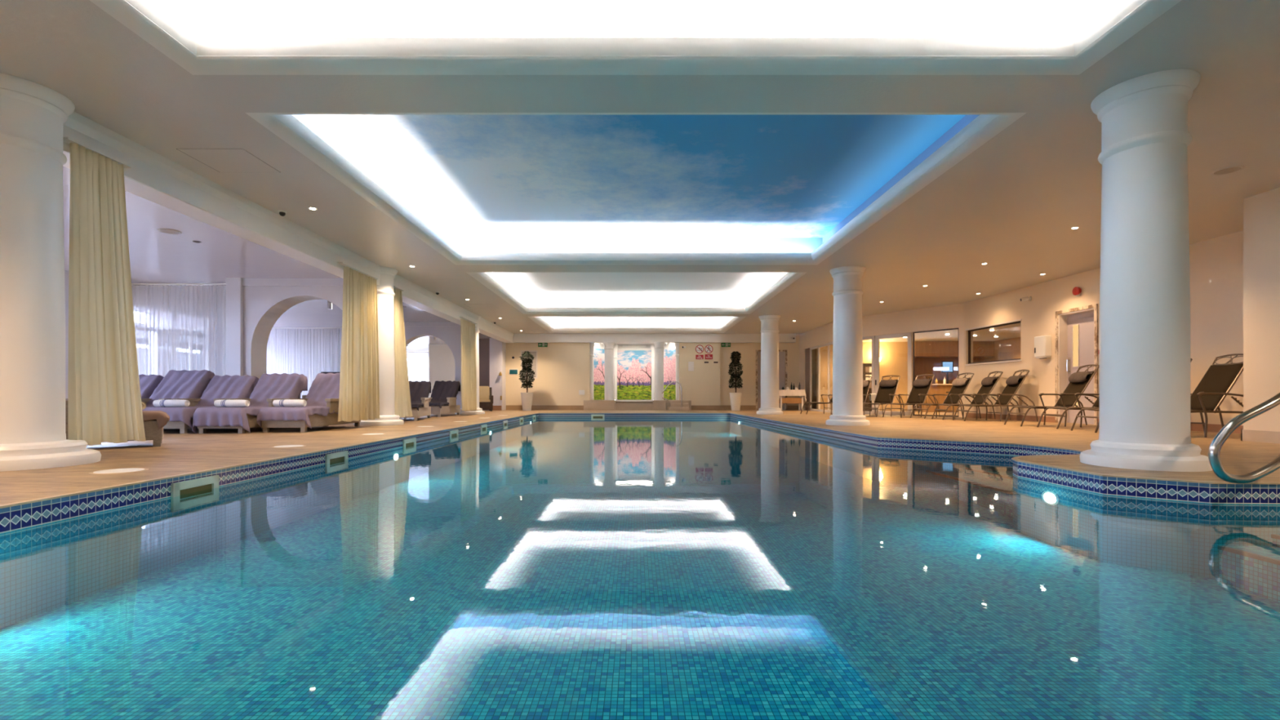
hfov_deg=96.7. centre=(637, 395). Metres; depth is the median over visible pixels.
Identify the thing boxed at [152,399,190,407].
rolled towel
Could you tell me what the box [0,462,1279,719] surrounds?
floor
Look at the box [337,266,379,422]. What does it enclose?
curtain
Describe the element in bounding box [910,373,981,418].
sun lounger
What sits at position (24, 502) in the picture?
trim
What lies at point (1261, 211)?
wall pier
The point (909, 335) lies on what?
door
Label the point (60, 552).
wall
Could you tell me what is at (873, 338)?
door
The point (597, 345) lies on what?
wall niche
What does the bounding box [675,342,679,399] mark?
pilaster
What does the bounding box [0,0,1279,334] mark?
ceiling
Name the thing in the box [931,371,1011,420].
sun lounger
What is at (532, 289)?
ceiling
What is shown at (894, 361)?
wall
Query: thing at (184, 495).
skimmer
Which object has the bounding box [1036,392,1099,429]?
sun lounger
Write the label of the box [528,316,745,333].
trim
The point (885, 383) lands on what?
pillow
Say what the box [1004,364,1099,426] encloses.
sun lounger
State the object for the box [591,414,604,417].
skimmer
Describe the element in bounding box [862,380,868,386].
pillow
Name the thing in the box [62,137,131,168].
track
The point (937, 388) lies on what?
countertop
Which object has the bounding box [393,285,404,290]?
track
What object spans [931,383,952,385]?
countertop
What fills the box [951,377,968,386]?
pillow
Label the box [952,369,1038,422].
sun lounger
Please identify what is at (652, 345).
pilaster
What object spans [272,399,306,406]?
rolled towel
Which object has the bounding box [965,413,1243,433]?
baseboard
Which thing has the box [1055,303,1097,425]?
door
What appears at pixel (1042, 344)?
dispenser
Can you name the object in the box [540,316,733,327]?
ceiling
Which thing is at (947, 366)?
display screen
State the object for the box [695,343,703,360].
prohibition sign
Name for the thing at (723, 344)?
exit sign
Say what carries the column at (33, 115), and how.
on the floor at (178, 453)
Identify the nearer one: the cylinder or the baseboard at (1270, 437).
the baseboard at (1270, 437)
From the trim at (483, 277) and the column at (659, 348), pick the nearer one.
the trim at (483, 277)
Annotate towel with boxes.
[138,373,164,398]
[141,401,146,409]
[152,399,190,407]
[213,400,249,407]
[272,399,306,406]
[869,393,876,400]
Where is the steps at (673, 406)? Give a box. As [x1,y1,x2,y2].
[667,403,688,410]
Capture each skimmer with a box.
[170,475,218,512]
[324,450,347,473]
[402,437,416,446]
[449,429,458,436]
[480,424,487,430]
[502,420,507,425]
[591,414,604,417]
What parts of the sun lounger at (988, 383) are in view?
rail, rail, arm frame, arm frame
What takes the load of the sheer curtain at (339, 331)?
hanging from the track at (273, 327)
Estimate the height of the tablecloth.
0.494 m
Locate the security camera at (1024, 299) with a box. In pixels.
[1020,296,1031,302]
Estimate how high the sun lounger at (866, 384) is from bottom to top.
1.238 m
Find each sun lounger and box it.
[800,394,832,414]
[831,375,875,415]
[862,375,904,417]
[882,373,940,417]
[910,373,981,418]
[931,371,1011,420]
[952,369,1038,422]
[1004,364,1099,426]
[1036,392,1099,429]
[1071,358,1204,432]
[1190,353,1243,437]
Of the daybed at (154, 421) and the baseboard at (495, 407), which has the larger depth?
the baseboard at (495, 407)
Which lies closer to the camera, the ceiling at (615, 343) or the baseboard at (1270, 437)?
the baseboard at (1270, 437)
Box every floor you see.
[0,409,1279,504]
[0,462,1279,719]
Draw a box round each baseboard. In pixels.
[492,405,501,410]
[506,405,798,409]
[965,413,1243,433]
[1240,429,1279,443]
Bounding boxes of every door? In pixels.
[489,337,506,410]
[755,350,786,409]
[804,347,809,410]
[809,341,832,412]
[862,335,875,414]
[875,332,912,415]
[912,328,958,417]
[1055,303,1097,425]
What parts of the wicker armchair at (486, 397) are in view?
armrest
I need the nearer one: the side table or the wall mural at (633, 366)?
the side table
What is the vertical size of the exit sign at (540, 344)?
0.190 m
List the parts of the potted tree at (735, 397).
pot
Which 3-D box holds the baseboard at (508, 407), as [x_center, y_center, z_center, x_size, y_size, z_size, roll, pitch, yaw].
[0.650,0.500,24.253,12.500,0.200,0.165,0,0,0]
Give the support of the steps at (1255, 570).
on the floor at (570, 590)
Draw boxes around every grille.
[160,229,179,233]
[1213,167,1241,174]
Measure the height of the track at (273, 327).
0.030 m
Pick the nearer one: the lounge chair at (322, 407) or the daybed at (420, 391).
the lounge chair at (322, 407)
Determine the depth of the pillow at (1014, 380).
13.53 m
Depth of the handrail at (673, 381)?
23.65 m
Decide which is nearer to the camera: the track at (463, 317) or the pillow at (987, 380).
the pillow at (987, 380)
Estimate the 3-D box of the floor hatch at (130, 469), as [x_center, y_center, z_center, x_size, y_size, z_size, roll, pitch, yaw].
[-4.130,0.597,4.540,0.356,0.006,0.356,0,0,0]
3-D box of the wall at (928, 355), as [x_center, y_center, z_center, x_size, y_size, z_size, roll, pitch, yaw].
[10.750,-1.400,15.900,7.700,4.000,17.800,0,0,0]
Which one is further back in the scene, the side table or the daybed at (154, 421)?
the side table
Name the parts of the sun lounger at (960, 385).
rail, rail, arm frame, arm frame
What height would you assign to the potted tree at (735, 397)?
2.431 m
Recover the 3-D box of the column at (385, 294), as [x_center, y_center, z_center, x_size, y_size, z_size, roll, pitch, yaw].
[-5.370,-1.015,11.850,0.957,3.230,0.957,0,0,0]
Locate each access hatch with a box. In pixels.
[176,148,279,172]
[531,329,549,332]
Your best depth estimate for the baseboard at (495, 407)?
23.67 m
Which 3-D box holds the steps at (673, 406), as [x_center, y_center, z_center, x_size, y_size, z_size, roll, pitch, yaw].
[1.725,0.460,23.700,0.850,0.280,0.500,0,0,0]
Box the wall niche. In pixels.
[593,342,675,401]
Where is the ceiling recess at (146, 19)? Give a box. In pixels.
[89,0,1181,75]
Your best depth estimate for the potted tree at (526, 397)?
23.13 m
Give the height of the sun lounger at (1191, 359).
1.238 m
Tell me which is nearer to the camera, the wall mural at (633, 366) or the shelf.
the shelf
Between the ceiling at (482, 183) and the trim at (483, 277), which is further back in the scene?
the trim at (483, 277)
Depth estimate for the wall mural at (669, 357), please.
25.04 m
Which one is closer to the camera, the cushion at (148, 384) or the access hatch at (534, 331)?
the cushion at (148, 384)
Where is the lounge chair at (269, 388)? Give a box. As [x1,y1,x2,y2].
[191,373,307,433]
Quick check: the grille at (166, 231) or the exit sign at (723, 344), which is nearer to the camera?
the grille at (166, 231)
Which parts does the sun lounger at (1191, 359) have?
rail, rail, arm frame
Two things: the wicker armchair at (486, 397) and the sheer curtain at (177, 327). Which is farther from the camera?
the wicker armchair at (486, 397)
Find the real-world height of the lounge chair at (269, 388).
1.045 m
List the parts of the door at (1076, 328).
pull plate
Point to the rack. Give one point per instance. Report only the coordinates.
(867, 367)
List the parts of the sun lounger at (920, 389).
arm frame, rail, arm frame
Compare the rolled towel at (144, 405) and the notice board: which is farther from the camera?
the notice board
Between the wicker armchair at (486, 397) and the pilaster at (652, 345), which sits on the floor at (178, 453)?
the wicker armchair at (486, 397)
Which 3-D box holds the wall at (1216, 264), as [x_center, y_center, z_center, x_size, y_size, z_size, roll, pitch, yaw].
[8.605,-1.015,16.045,1.674,3.230,17.024,0,0,-13]
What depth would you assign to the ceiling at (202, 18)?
4.81 m
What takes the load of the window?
in the wall at (1216, 264)
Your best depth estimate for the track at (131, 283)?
12.10 m
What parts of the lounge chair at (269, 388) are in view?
leg, armrest, leg, armrest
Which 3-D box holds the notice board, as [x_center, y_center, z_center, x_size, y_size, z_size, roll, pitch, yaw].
[2.300,-1.260,24.194,0.240,0.400,0.012,0,0,0]
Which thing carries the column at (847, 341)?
on the floor at (178, 453)
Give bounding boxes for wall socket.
[578,390,584,395]
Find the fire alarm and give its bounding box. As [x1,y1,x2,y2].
[1071,286,1081,296]
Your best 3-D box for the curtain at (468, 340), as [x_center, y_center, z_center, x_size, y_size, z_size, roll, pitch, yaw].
[-5.220,-0.919,17.660,0.108,2.762,1.500,0,0,0]
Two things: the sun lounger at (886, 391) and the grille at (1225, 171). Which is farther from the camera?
the sun lounger at (886, 391)
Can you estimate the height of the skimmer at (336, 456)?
0.215 m
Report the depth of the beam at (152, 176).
7.38 m
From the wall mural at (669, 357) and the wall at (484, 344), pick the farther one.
the wall mural at (669, 357)
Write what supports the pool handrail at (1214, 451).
on the floor at (178, 453)
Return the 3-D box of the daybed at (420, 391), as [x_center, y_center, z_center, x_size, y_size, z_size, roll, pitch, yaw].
[-5.795,0.094,14.500,0.810,1.013,2.067,0,0,-11]
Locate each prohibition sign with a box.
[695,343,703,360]
[704,343,713,360]
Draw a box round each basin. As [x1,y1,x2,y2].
[583,400,691,410]
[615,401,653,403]
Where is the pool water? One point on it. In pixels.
(540, 439)
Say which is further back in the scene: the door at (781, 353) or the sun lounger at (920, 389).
the door at (781, 353)
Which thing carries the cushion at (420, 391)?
on the daybed at (420, 391)
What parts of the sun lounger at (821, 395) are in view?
rail, arm frame, arm frame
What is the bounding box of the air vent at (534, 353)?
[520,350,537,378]
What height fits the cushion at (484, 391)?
0.545 m
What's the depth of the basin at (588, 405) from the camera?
23.94 m
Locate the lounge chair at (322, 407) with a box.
[256,373,360,432]
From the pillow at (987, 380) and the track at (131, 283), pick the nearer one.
the track at (131, 283)
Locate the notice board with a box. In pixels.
[688,361,693,371]
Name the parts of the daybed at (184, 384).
armrest, armrest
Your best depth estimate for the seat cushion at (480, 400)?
22.32 m
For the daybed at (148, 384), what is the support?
on the floor at (178, 453)
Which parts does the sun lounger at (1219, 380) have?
arm frame, rail, arm frame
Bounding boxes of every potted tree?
[518,351,535,410]
[728,351,743,410]
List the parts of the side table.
leg, leg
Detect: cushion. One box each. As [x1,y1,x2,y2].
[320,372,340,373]
[408,380,431,410]
[479,386,489,399]
[479,399,490,402]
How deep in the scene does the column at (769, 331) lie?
18.55 m
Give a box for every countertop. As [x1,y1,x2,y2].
[921,383,958,412]
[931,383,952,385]
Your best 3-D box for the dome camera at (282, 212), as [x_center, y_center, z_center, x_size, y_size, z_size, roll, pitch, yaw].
[-5.050,-2.600,8.100,0.120,0.080,0.120,0,0,0]
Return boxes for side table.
[778,395,803,410]
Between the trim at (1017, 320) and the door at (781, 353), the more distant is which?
the door at (781, 353)
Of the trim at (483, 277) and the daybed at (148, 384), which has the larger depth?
the trim at (483, 277)
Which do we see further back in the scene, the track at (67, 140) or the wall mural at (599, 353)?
the wall mural at (599, 353)
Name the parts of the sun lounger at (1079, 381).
rail, rail, arm frame, arm frame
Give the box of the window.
[968,320,1020,364]
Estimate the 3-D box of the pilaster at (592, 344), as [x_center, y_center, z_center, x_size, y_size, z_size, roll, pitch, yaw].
[-1.960,-1.090,24.440,0.280,2.520,0.280,0,0,0]
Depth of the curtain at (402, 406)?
12.38 m
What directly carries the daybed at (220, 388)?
on the floor at (178, 453)
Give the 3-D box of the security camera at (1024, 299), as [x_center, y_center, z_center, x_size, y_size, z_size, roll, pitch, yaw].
[9.280,-2.313,13.584,0.211,0.113,0.100,0,0,19]
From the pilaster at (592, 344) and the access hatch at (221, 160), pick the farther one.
the pilaster at (592, 344)
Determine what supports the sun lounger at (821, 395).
on the floor at (178, 453)
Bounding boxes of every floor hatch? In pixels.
[88,467,148,474]
[271,444,306,448]
[360,433,385,435]
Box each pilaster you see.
[589,342,594,399]
[613,343,617,399]
[650,343,654,399]
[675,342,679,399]
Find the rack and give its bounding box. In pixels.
[862,363,871,411]
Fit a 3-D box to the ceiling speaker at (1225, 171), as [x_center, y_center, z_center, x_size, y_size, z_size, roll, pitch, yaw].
[6.880,-2.624,6.630,0.280,0.012,0.280,0,0,0]
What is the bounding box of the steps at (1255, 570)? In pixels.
[925,470,1279,602]
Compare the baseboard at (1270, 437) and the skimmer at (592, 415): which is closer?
the baseboard at (1270, 437)
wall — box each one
[0,413,1279,628]
[64,270,454,398]
[226,277,342,379]
[404,321,461,414]
[478,338,489,386]
[506,334,799,409]
[799,231,1243,425]
[812,341,994,409]
[816,342,907,411]
[980,337,1020,361]
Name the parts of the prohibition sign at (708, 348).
text plate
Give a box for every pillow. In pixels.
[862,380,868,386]
[879,379,896,386]
[912,378,929,386]
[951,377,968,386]
[981,377,995,385]
[1005,375,1021,384]
[1068,371,1089,382]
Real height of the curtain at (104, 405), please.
2.792 m
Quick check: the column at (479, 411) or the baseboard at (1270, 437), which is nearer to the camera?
the baseboard at (1270, 437)
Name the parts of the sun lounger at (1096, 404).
rail, rail, arm frame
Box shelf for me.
[778,397,801,403]
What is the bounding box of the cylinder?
[327,301,333,309]
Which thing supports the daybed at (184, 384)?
on the floor at (178, 453)
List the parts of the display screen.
panel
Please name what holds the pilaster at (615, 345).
attached to the wall niche
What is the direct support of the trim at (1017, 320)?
attached to the wall at (1216, 264)
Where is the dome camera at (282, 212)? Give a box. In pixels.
[277,209,287,216]
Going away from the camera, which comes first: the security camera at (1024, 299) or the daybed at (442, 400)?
the security camera at (1024, 299)
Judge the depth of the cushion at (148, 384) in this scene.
10.44 m
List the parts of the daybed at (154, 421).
armrest, leg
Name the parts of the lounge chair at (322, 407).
leg, armrest, leg, armrest, leg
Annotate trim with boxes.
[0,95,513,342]
[0,413,1279,508]
[466,271,807,314]
[512,333,795,342]
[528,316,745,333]
[601,342,666,347]
[964,319,1022,365]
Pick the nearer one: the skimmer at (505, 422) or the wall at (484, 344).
the skimmer at (505, 422)
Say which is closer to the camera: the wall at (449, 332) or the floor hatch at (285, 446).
the floor hatch at (285, 446)
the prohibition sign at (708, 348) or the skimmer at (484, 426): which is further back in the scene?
the prohibition sign at (708, 348)
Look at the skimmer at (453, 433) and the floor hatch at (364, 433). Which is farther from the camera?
the skimmer at (453, 433)
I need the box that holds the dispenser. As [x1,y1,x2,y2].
[1034,335,1051,359]
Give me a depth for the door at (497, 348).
23.70 m
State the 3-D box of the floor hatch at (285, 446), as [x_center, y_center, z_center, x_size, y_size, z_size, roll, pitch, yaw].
[-4.130,0.597,6.750,0.356,0.006,0.356,0,0,0]
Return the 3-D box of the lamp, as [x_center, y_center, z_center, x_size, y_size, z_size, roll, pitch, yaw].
[3.524,0.870,4.850,0.012,0.120,0.200,0,0,0]
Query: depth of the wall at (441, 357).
26.50 m
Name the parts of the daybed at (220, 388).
leg, armrest, armrest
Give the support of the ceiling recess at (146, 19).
attached to the ceiling at (1011, 205)
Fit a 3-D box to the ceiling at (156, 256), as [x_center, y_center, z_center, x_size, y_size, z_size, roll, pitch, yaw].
[-10.000,-2.460,15.000,8.800,0.080,36.000,0,0,0]
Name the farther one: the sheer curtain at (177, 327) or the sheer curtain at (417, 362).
the sheer curtain at (417, 362)
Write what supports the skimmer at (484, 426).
attached to the wall at (60, 552)
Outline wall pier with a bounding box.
[1243,186,1279,431]
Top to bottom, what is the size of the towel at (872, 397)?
0.225 m
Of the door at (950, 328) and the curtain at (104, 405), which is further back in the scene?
the door at (950, 328)
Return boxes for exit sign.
[537,342,547,346]
[721,342,730,346]
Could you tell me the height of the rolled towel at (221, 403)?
0.123 m
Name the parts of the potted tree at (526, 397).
pot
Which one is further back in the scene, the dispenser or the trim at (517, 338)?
the trim at (517, 338)
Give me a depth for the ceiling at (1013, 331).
20.37 m
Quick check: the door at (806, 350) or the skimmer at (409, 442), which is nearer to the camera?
the skimmer at (409, 442)
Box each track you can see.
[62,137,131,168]
[131,283,226,284]
[272,327,342,328]
[337,262,378,279]
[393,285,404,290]
[459,316,477,324]
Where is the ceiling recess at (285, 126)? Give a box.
[245,112,1026,265]
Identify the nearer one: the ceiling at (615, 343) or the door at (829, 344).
the door at (829, 344)
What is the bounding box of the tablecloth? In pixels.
[778,389,806,400]
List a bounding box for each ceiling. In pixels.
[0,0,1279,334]
[62,166,491,351]
[151,0,1119,37]
[292,114,979,253]
[486,272,786,306]
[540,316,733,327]
[614,342,653,344]
[862,323,1020,342]
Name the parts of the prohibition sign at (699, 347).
text plate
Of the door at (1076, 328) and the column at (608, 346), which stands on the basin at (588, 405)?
the column at (608, 346)
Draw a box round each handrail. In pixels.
[662,381,682,407]
[1208,392,1279,483]
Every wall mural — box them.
[593,347,604,399]
[617,350,651,399]
[663,347,675,399]
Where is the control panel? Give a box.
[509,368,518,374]
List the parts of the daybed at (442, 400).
armrest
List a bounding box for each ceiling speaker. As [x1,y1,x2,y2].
[157,228,182,234]
[1210,165,1244,175]
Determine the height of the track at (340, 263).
0.020 m
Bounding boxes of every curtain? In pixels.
[67,142,146,445]
[131,285,226,377]
[266,328,335,398]
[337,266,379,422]
[337,328,342,372]
[393,288,412,417]
[406,352,428,381]
[460,318,476,411]
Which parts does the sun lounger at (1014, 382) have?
rail, rail, arm frame, arm frame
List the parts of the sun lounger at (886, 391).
arm frame, arm frame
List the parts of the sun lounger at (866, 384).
arm frame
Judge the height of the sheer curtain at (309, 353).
2.892 m
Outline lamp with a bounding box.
[1041,490,1059,505]
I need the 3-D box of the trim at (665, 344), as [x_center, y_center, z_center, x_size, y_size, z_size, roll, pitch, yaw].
[-0.120,-2.275,25.410,2.840,0.150,1.420,0,0,0]
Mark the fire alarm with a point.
(1077, 291)
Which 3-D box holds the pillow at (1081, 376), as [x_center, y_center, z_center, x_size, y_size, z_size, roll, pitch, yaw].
[8.847,-0.377,11.390,0.166,0.219,0.502,0,0,5]
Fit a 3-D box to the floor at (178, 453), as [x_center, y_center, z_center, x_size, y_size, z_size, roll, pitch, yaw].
[-1.750,0.600,15.000,25.500,0.001,36.000,0,0,0]
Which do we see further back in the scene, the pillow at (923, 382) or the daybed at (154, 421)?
the pillow at (923, 382)
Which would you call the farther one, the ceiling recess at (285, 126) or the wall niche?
the wall niche
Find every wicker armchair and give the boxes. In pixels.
[302,372,340,398]
[479,386,493,411]
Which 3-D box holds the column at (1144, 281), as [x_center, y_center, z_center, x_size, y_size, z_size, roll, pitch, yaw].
[4.385,-1.015,4.930,0.870,3.230,0.870,0,0,0]
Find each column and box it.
[0,72,101,471]
[353,266,404,426]
[454,315,484,414]
[603,341,614,399]
[653,341,665,399]
[756,315,783,414]
[825,266,870,426]
[1079,68,1212,471]
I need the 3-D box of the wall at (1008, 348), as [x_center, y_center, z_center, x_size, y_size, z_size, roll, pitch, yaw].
[12.200,-0.775,15.700,4.000,2.750,15.400,0,0,0]
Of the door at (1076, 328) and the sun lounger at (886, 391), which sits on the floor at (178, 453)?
the sun lounger at (886, 391)
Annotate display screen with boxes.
[941,360,953,383]
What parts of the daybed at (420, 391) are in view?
armrest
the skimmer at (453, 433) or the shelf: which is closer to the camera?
the skimmer at (453, 433)
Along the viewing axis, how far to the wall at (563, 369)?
24.20 m
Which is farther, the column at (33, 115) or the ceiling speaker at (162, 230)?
the ceiling speaker at (162, 230)
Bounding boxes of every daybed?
[65,373,164,399]
[65,400,169,446]
[141,369,214,407]
[142,374,259,433]
[400,380,431,421]
[428,380,460,417]
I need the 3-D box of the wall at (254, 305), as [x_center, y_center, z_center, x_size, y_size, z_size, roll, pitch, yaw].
[-6.950,-0.915,11.930,2.900,3.030,0.620,0,0,0]
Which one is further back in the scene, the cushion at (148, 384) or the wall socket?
the wall socket

